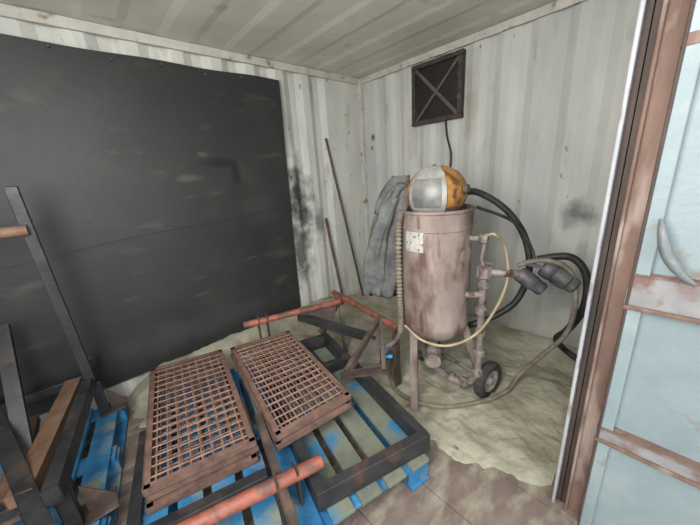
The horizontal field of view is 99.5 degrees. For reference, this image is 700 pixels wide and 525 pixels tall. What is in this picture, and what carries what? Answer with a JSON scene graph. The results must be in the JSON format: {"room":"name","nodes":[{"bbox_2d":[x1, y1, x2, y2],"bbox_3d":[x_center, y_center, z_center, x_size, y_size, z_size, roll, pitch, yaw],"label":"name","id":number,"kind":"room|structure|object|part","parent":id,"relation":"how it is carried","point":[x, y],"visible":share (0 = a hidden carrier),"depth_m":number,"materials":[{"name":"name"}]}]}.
{"room":"workshop","nodes":[
{"label":"workshop","id":0,"kind":"room"},
{"bbox_2d":[0,17,365,429],"bbox_3d":[-1.525,-0.227,2.010,4.600,2.390,0.033,-18,22,-39],"label":"wall","id":1,"kind":"structure","parent":0,"point":[314,109],"depth_m":2.95,"materials":[{"name":"metal"}]},
{"bbox_2d":[0,33,290,267],"bbox_3d":[-1.827,-0.522,1.577,3.450,1.245,0.029,-18,22,-39],"label":"sheet","id":2,"kind":"object","parent":1,"relation":"attached to","point":[98,147],"visible":1,"depth_m":1.89,"materials":[{"name":"black metal"}]},
{"bbox_2d":[0,204,300,424],"bbox_3d":[-1.785,0.340,1.842,3.430,1.161,0.018,-18,22,-39],"label":"sheet","id":3,"kind":"object","parent":1,"relation":"attached to","point":[138,304],"visible":0.91,"depth_m":2.14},
{"bbox_2d":[0,3,357,84],"bbox_3d":[-1.598,-1.330,1.641,4.560,0.055,0.024,-18,22,-39],"label":"trim","id":4,"kind":"structure","parent":1,"relation":"attached to","point":[7,11],"depth_m":1.90,"materials":[{"name":"white metal"}]},
{"bbox_2d":[0,0,556,78],"bbox_3d":[-0.787,-1.168,0.794,4.700,0.010,2.510,-18,22,-39],"label":"ceiling","id":5,"kind":"structure","parent":0,"point":[358,39],"depth_m":1.91,"materials":[{"name":"paint"}]},
{"bbox_2d":[73,359,577,524],"bbox_3d":[-0.615,1.129,1.519,4.657,0.040,2.500,-18,22,-39],"label":"floor","id":6,"kind":"structure","parent":0,"point":[455,492],"depth_m":1.37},
{"bbox_2d":[0,407,128,524],"bbox_3d":[-1.647,1.152,1.362,0.966,0.138,0.937,-14,19,-30],"label":"pallet","id":7,"kind":"object","parent":6,"relation":"on","point":[102,468],"visible":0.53,"depth_m":1.55,"materials":[{"name":"blue wood"}]},
{"bbox_2d":[0,186,127,524],"bbox_3d":[-1.560,0.402,1.135,0.944,1.411,1.240,-18,22,-39],"label":"steel stand rack","id":8,"kind":"object","parent":7,"relation":"on","point":[37,465],"visible":1,"depth_m":1.37,"materials":[{"name":"black metal"}]},
{"bbox_3d":[-1.376,0.756,1.510,0.056,0.076,1.040,-14,20,-30],"label":"rail","id":9,"kind":"part","parent":8,"relation":"part of","materials":[{"name":"metal"}]},
{"bbox_3d":[-1.094,1.060,1.275,0.160,0.010,0.120,-18,22,-39],"label":"plate","id":10,"kind":"part","parent":8,"relation":"part of","materials":[{"name":"brown metal"}]},
{"bbox_3d":[-1.492,0.909,1.868,0.140,0.010,0.120,-18,22,-39],"label":"plate","id":11,"kind":"part","parent":8,"relation":"part of","materials":[{"name":"brown metal"}]},
{"bbox_2d":[142,347,428,524],"bbox_3d":[-0.456,0.968,1.699,1.220,0.138,1.300,-13,19,-27],"label":"pallet","id":12,"kind":"object","parent":6,"relation":"on","point":[370,426],"visible":0.27,"depth_m":1.50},
{"bbox_2d":[126,430,267,524],"bbox_3d":[-0.809,0.977,1.451,0.529,0.030,0.743,-18,22,-39],"label":"frame","id":13,"kind":"object","parent":12,"relation":"on","point":[136,502],"depth_m":1.28,"materials":[{"name":"black metal"}]},
{"bbox_2d":[145,361,258,515],"bbox_3d":[-0.907,0.894,1.741,0.631,0.032,1.086,-18,22,-39],"label":"grate","id":14,"kind":"object","parent":13,"relation":"on","point":[151,507],"depth_m":1.43,"materials":[{"name":"brown metal"}]},
{"bbox_2d":[146,353,258,501],"bbox_3d":[-0.911,0.847,1.753,0.631,0.032,1.086,-18,22,-39],"label":"grate","id":15,"kind":"object","parent":14,"relation":"on","point":[233,459],"depth_m":1.53,"materials":[{"name":"brown metal"}]},
{"bbox_2d":[142,349,256,496],"bbox_3d":[-0.911,0.808,1.735,0.464,0.032,1.017,-14,19,-29],"label":"grate","id":16,"kind":"object","parent":12,"relation":"on","point":[148,487],"visible":1,"depth_m":1.53,"materials":[{"name":"metal"}]},
{"bbox_3d":[-1.101,0.850,1.640,0.032,0.032,0.990,-14,19,-29],"label":"frame","id":17,"kind":"part","parent":16,"relation":"part of","materials":[{"name":"metal"}]},
{"bbox_3d":[-1.160,0.709,2.123,0.454,0.030,0.029,-12,18,-24],"label":"frame","id":18,"kind":"part","parent":16,"relation":"part of","materials":[{"name":"metal"}]},
{"bbox_3d":[-0.659,0.911,1.338,0.460,0.032,0.032,-13,19,-26],"label":"frame","id":19,"kind":"part","parent":16,"relation":"part of","materials":[{"name":"metal"}]},
{"bbox_3d":[-0.718,0.769,1.821,0.029,0.030,0.967,-14,19,-29],"label":"frame","id":20,"kind":"part","parent":16,"relation":"part of","materials":[{"name":"metal"}]},
{"bbox_2d":[175,412,323,524],"bbox_3d":[-0.436,0.974,1.106,0.563,0.196,0.789,6,20,31],"label":"metal pipe frame","id":21,"kind":"object","parent":12,"relation":"on","point":[278,483],"visible":1,"depth_m":1.14,"materials":[{"name":"brown metal"}]},
{"bbox_3d":[-0.327,0.873,1.278,0.181,0.052,0.611,-18,22,-39],"label":"arm","id":22,"kind":"part","parent":21,"relation":"part of","materials":[{"name":"brown metal"}]},
{"bbox_3d":[-0.252,1.017,1.165,0.036,0.051,0.341,-11,18,-23],"label":"arm","id":23,"kind":"part","parent":21,"relation":"part of","materials":[{"name":"metal"}]},
{"bbox_2d":[243,290,401,386],"bbox_3d":[-0.151,0.625,2.143,0.831,0.485,0.954,-18,22,-39],"label":"steel pipe trestle","id":24,"kind":"object","parent":12,"relation":"on","point":[321,315],"visible":0.84,"depth_m":2.07,"materials":[{"name":"red metal"}]},
{"bbox_3d":[-0.158,0.429,2.451,0.036,0.266,0.294,9,21,38],"label":"leg","id":25,"kind":"part","parent":24,"relation":"part of","materials":[{"name":"brown metal"}]},
{"bbox_3d":[-0.062,0.521,2.507,0.036,0.463,0.199,-6,17,-7],"label":"leg","id":26,"kind":"part","parent":24,"relation":"part of","materials":[{"name":"brown metal"}]},
{"bbox_3d":[0.100,0.545,1.990,0.036,0.262,0.425,10,22,39],"label":"leg","id":27,"kind":"part","parent":24,"relation":"part of","materials":[{"name":"brown metal"}]},
{"bbox_3d":[0.217,0.541,1.994,0.036,0.268,0.329,-3,17,5],"label":"leg","id":28,"kind":"part","parent":24,"relation":"part of","materials":[{"name":"brown metal"}]},
{"bbox_3d":[0.321,0.647,2.033,0.096,0.433,0.067,-18,22,-39],"label":"leg","id":29,"kind":"part","parent":24,"relation":"part of","materials":[{"name":"brown metal"}]},
{"bbox_2d":[254,333,429,511],"bbox_3d":[-0.157,0.792,1.801,0.814,0.097,1.293,-18,22,-39],"label":"frame","id":30,"kind":"object","parent":12,"relation":"on","point":[326,493],"depth_m":1.40,"materials":[{"name":"black metal"}]},
{"bbox_2d":[230,336,350,451],"bbox_3d":[-0.425,0.718,1.859,0.566,0.032,0.976,-18,22,-39],"label":"grate","id":31,"kind":"object","parent":30,"relation":"on","point":[279,445],"depth_m":1.73,"materials":[{"name":"brown metal"}]},
{"bbox_2d":[230,331,350,441],"bbox_3d":[-0.426,0.674,1.859,0.566,0.032,0.976,-18,22,-39],"label":"grate","id":32,"kind":"object","parent":31,"relation":"on","point":[278,434],"depth_m":1.70,"materials":[{"name":"brown metal"}]},
{"bbox_2d":[127,290,577,509],"bbox_3d":[-0.036,0.843,2.016,2.880,0.204,2.290,-18,22,-39],"label":"sand","id":33,"kind":"object","parent":6,"relation":"on","point":[518,433],"visible":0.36,"depth_m":1.95,"materials":[{"name":"beige sand"}]},
{"bbox_2d":[325,218,342,293],"bbox_3d":[-0.166,-0.021,3.235,0.142,0.933,0.028,-5,17,-3],"label":"stick","id":34,"kind":"object","parent":33,"relation":"on","point":[326,220],"visible":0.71,"depth_m":3.21,"materials":[{"name":"metal"}]},
{"bbox_2d":[325,138,363,295],"bbox_3d":[-0.041,-0.409,3.241,0.330,1.774,0.025,-11,18,-21],"label":"rod","id":35,"kind":"object","parent":33,"relation":"on","point":[326,140],"visible":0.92,"depth_m":3.19,"materials":[{"name":"brown metal"}]},
{"bbox_2d":[379,188,590,411],"bbox_3d":[0.780,0.224,1.831,1.297,1.324,0.710,4,18,24],"label":"machine","id":36,"kind":"object","parent":33,"relation":"on","point":[433,251],"visible":0.97,"depth_m":1.68,"materials":[{"name":"paint"}]},
{"bbox_2d":[362,175,409,298],"bbox_3d":[0.229,-0.138,1.845,0.242,0.775,0.304,-18,22,-39],"label":"jacket","id":37,"kind":"object","parent":36,"relation":"hanging from","point":[379,276],"visible":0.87,"depth_m":1.80,"materials":[{"name":"grey fabric"}]},
{"bbox_3d":[0.404,0.666,1.860,0.057,0.507,0.166,-1,17,11],"label":"leg","id":38,"kind":"part","parent":36,"relation":"part of","materials":[{"name":"paint"}]},
{"bbox_3d":[0.352,-0.114,1.634,0.013,0.110,0.119,-17,21,-37],"label":"label plate","id":39,"kind":"part","parent":36,"relation":"part of","materials":[{"name":"white paper"}]},
{"bbox_3d":[0.525,0.558,2.192,0.067,0.512,0.205,10,22,39],"label":"leg","id":40,"kind":"part","parent":36,"relation":"part of","materials":[{"name":"paint"}]},
{"bbox_2d":[426,341,440,357],"bbox_3d":[0.556,0.570,1.975,0.096,0.210,0.096,-18,22,-39],"label":"outlet","id":41,"kind":"object","parent":36,"relation":"attached to","point":[429,349],"depth_m":1.94,"materials":[{"name":"metal"}]},
{"bbox_3d":[0.522,0.083,1.828,0.422,0.840,0.422,-18,22,-39],"label":"tank","id":42,"kind":"part","parent":36,"relation":"part of","materials":[{"name":"metal"}]},
{"bbox_2d":[406,164,469,211],"bbox_3d":[0.490,-0.423,1.663,0.352,0.248,0.358,-18,22,-39],"label":"helmet","id":43,"kind":"object","parent":36,"relation":"on","point":[435,188],"visible":0.98,"depth_m":1.54,"materials":[{"name":"orange plastic"}]},
{"bbox_3d":[0.353,-0.381,1.615,0.061,0.201,0.022,-11,18,-23],"label":"visor frame","id":44,"kind":"part","parent":43,"relation":"part of","materials":[{"name":"silver metal"}]},
{"bbox_3d":[0.415,-0.282,1.588,0.175,0.021,0.040,7,20,33],"label":"visor frame","id":45,"kind":"part","parent":43,"relation":"part of","materials":[{"name":"white metal"}]},
{"bbox_3d":[0.428,-0.473,1.561,0.105,0.067,0.156,-18,22,-39],"label":"visor frame","id":46,"kind":"part","parent":43,"relation":"part of","materials":[{"name":"white metal"}]},
{"bbox_3d":[0.480,-0.365,1.532,0.025,0.201,0.062,-3,17,3],"label":"visor frame","id":47,"kind":"part","parent":43,"relation":"part of","materials":[{"name":"silver metal"}]},
{"bbox_3d":[0.613,-0.389,1.557,0.052,0.052,0.026,-18,22,-39],"label":"knob","id":48,"kind":"part","parent":43,"relation":"part of","materials":[{"name":"metal"}]},
{"bbox_3d":[0.754,0.005,1.600,0.020,0.033,0.089,-7,17,-11],"label":"valve lever","id":49,"kind":"part","parent":36,"relation":"part of","materials":[{"name":"metal"}]},
{"bbox_3d":[1.036,0.028,1.598,0.194,0.057,0.026,8,20,34],"label":"deadman lever","id":50,"kind":"part","parent":36,"relation":"part of","materials":[{"name":"grey metal"}]},
{"bbox_2d":[551,0,647,502],"bbox_3d":[0.842,-0.075,0.994,0.060,2.510,0.012,-18,22,-39],"label":"inner lip","id":51,"kind":"object","parent":6,"relation":"on","point":[643,3],"visible":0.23,"depth_m":0.95,"materials":[{"name":"white metal"}]},
{"bbox_2d":[563,0,669,511],"bbox_3d":[0.866,-0.065,0.954,0.050,2.510,0.010,-18,22,-39],"label":"ridge","id":52,"kind":"object","parent":6,"relation":"on","point":[665,2],"visible":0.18,"depth_m":0.92,"materials":[{"name":"brown metal"}]},
{"bbox_2d":[567,0,695,524],"bbox_3d":[0.881,-0.059,0.931,0.060,2.510,0.053,-18,22,-39],"label":"flange","id":53,"kind":"object","parent":6,"relation":"on","point":[677,13],"depth_m":0.91,"materials":[{"name":"brown metal"}]},
{"bbox_3d":[0.892,-0.054,0.912,0.050,2.510,0.008,-18,22,-39],"label":"outer lip","id":54,"kind":"part","parent":53,"relation":"part of","materials":[{"name":"brown metal"}]},
{"bbox_2d":[579,0,699,524],"bbox_3d":[1.276,0.101,0.533,0.040,2.560,1.140,-18,22,-39],"label":"panel","id":55,"kind":"object","parent":53,"relation":"attached to","point":[659,405],"depth_m":0.96,"materials":[{"name":"metal"}]},
{"bbox_3d":[0.914,0.010,0.920,0.040,2.500,0.035,-18,22,-39],"label":"stile","id":56,"kind":"part","parent":55,"relation":"part of","materials":[{"name":"metal"}]},
{"bbox_2d":[595,427,699,483],"bbox_3d":[1.316,0.724,0.717,0.035,0.045,1.130,-18,22,-39],"label":"rail","id":57,"kind":"object","parent":55,"relation":"attached to","point":[682,470],"visible":0.67,"depth_m":1.00,"materials":[{"name":"metal"}]},
{"bbox_2d":[594,436,699,488],"bbox_3d":[1.316,0.751,0.723,0.045,0.014,1.130,-18,22,-39],"label":"rail rust","id":58,"kind":"object","parent":57,"relation":"attached to","point":[654,465],"depth_m":1.01,"materials":[{"name":"brown metal"}]},
{"bbox_2d":[597,272,699,472],"bbox_3d":[1.293,0.414,0.622,0.043,0.604,1.130,-18,22,-39],"label":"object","id":59,"kind":"structure","parent":55,"relation":"attached to","point":[639,441],"depth_m":0.98,"materials":[{"name":"brown metal"}]},
{"bbox_2d":[657,218,695,285],"bbox_3d":[0.919,-0.026,0.833,0.043,0.186,0.103,-18,22,-39],"label":"lever","id":60,"kind":"object","parent":59,"relation":"attached to","point":[666,253],"visible":1,"depth_m":0.83,"materials":[{"name":"metal"}]},
{"bbox_2d":[624,275,699,318],"bbox_3d":[1.278,0.179,0.553,0.035,0.100,1.130,-18,22,-39],"label":"rail","id":61,"kind":"object","parent":55,"relation":"attached to","point":[683,299],"visible":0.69,"depth_m":0.89,"materials":[{"name":"metal"}]},
{"bbox_2d":[623,304,699,324],"bbox_3d":[1.280,0.233,0.567,0.045,0.014,1.130,-18,22,-39],"label":"rail rust","id":62,"kind":"object","parent":61,"relation":"attached to","point":[644,310],"depth_m":0.89,"materials":[{"name":"brown metal"}]},
{"bbox_2d":[680,30,699,48],"bbox_3d":[1.233,-0.471,0.357,0.035,0.030,1.130,-18,22,-39],"label":"rail","id":63,"kind":"object","parent":55,"relation":"attached to","point":[693,37],"visible":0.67,"depth_m":0.74,"materials":[{"name":"brown metal"}]},
{"bbox_2d":[363,0,639,347],"bbox_3d":[0.994,-0.580,2.599,0.021,2.390,2.400,-18,22,-39],"label":"wall","id":64,"kind":"structure","parent":0,"point":[536,132],"depth_m":2.17,"materials":[{"name":"metal"}]},
{"bbox_2d":[357,79,369,248],"bbox_3d":[0.179,-0.772,3.424,0.040,2.370,0.050,-18,22,-39],"label":"trim","id":65,"kind":"structure","parent":64,"relation":"attached to","point":[359,86],"depth_m":3.29,"materials":[{"name":"white metal"}]},
{"bbox_2d":[411,48,465,166],"bbox_3d":[0.747,-1.220,2.578,0.050,0.958,0.480,-18,22,-39],"label":"air vent","id":66,"kind":"object","parent":64,"relation":"in","point":[437,83],"visible":0.91,"depth_m":2.49,"materials":[{"name":"black metal"}]},
{"bbox_3d":[0.583,-1.485,2.667,0.050,0.405,0.035,-18,22,-39],"label":"frame","id":67,"kind":"part","parent":66,"relation":"part of","materials":[{"name":"metal"}]},
{"bbox_3d":[0.740,-1.451,2.516,0.004,0.430,0.420,-18,22,-39],"label":"plate","id":68,"kind":"part","parent":66,"relation":"part of","materials":[{"name":"black metal"}]},
{"bbox_3d":[0.746,-1.235,2.573,0.050,0.035,0.480,-18,22,-39],"label":"frame","id":69,"kind":"part","parent":66,"relation":"part of","materials":[{"name":"metal"}]},
{"bbox_3d":[0.716,-1.660,2.445,0.050,0.035,0.480,-18,22,-39],"label":"frame","id":70,"kind":"part","parent":66,"relation":"part of","materials":[{"name":"brown metal"}]},
{"bbox_3d":[0.879,-1.411,2.351,0.050,0.405,0.035,-18,22,-39],"label":"frame","id":71,"kind":"part","parent":66,"relation":"part of","materials":[{"name":"metal"}]},
{"bbox_2d":[361,0,586,83],"bbox_3d":[0.893,-1.689,2.256,0.024,0.055,2.280,-18,22,-39],"label":"trim","id":72,"kind":"structure","parent":64,"relation":"attached to","point":[558,5],"depth_m":2.17,"materials":[{"name":"white metal"}]},
{"bbox_2d":[560,1,655,498],"bbox_3d":[1.322,-0.229,1.357,1.240,2.590,0.033,-18,22,-39],"label":"wall","id":73,"kind":"structure","parent":0,"point":[655,1],"depth_m":0.97,"materials":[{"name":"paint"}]},
{"bbox_2d":[556,0,663,503],"bbox_3d":[0.866,-0.074,0.983,0.020,2.510,0.045,-18,22,-39],"label":"door frame","id":74,"kind":"structure","parent":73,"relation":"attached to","point":[622,174],"depth_m":0.96,"materials":[{"name":"brown metal"}]}
]}

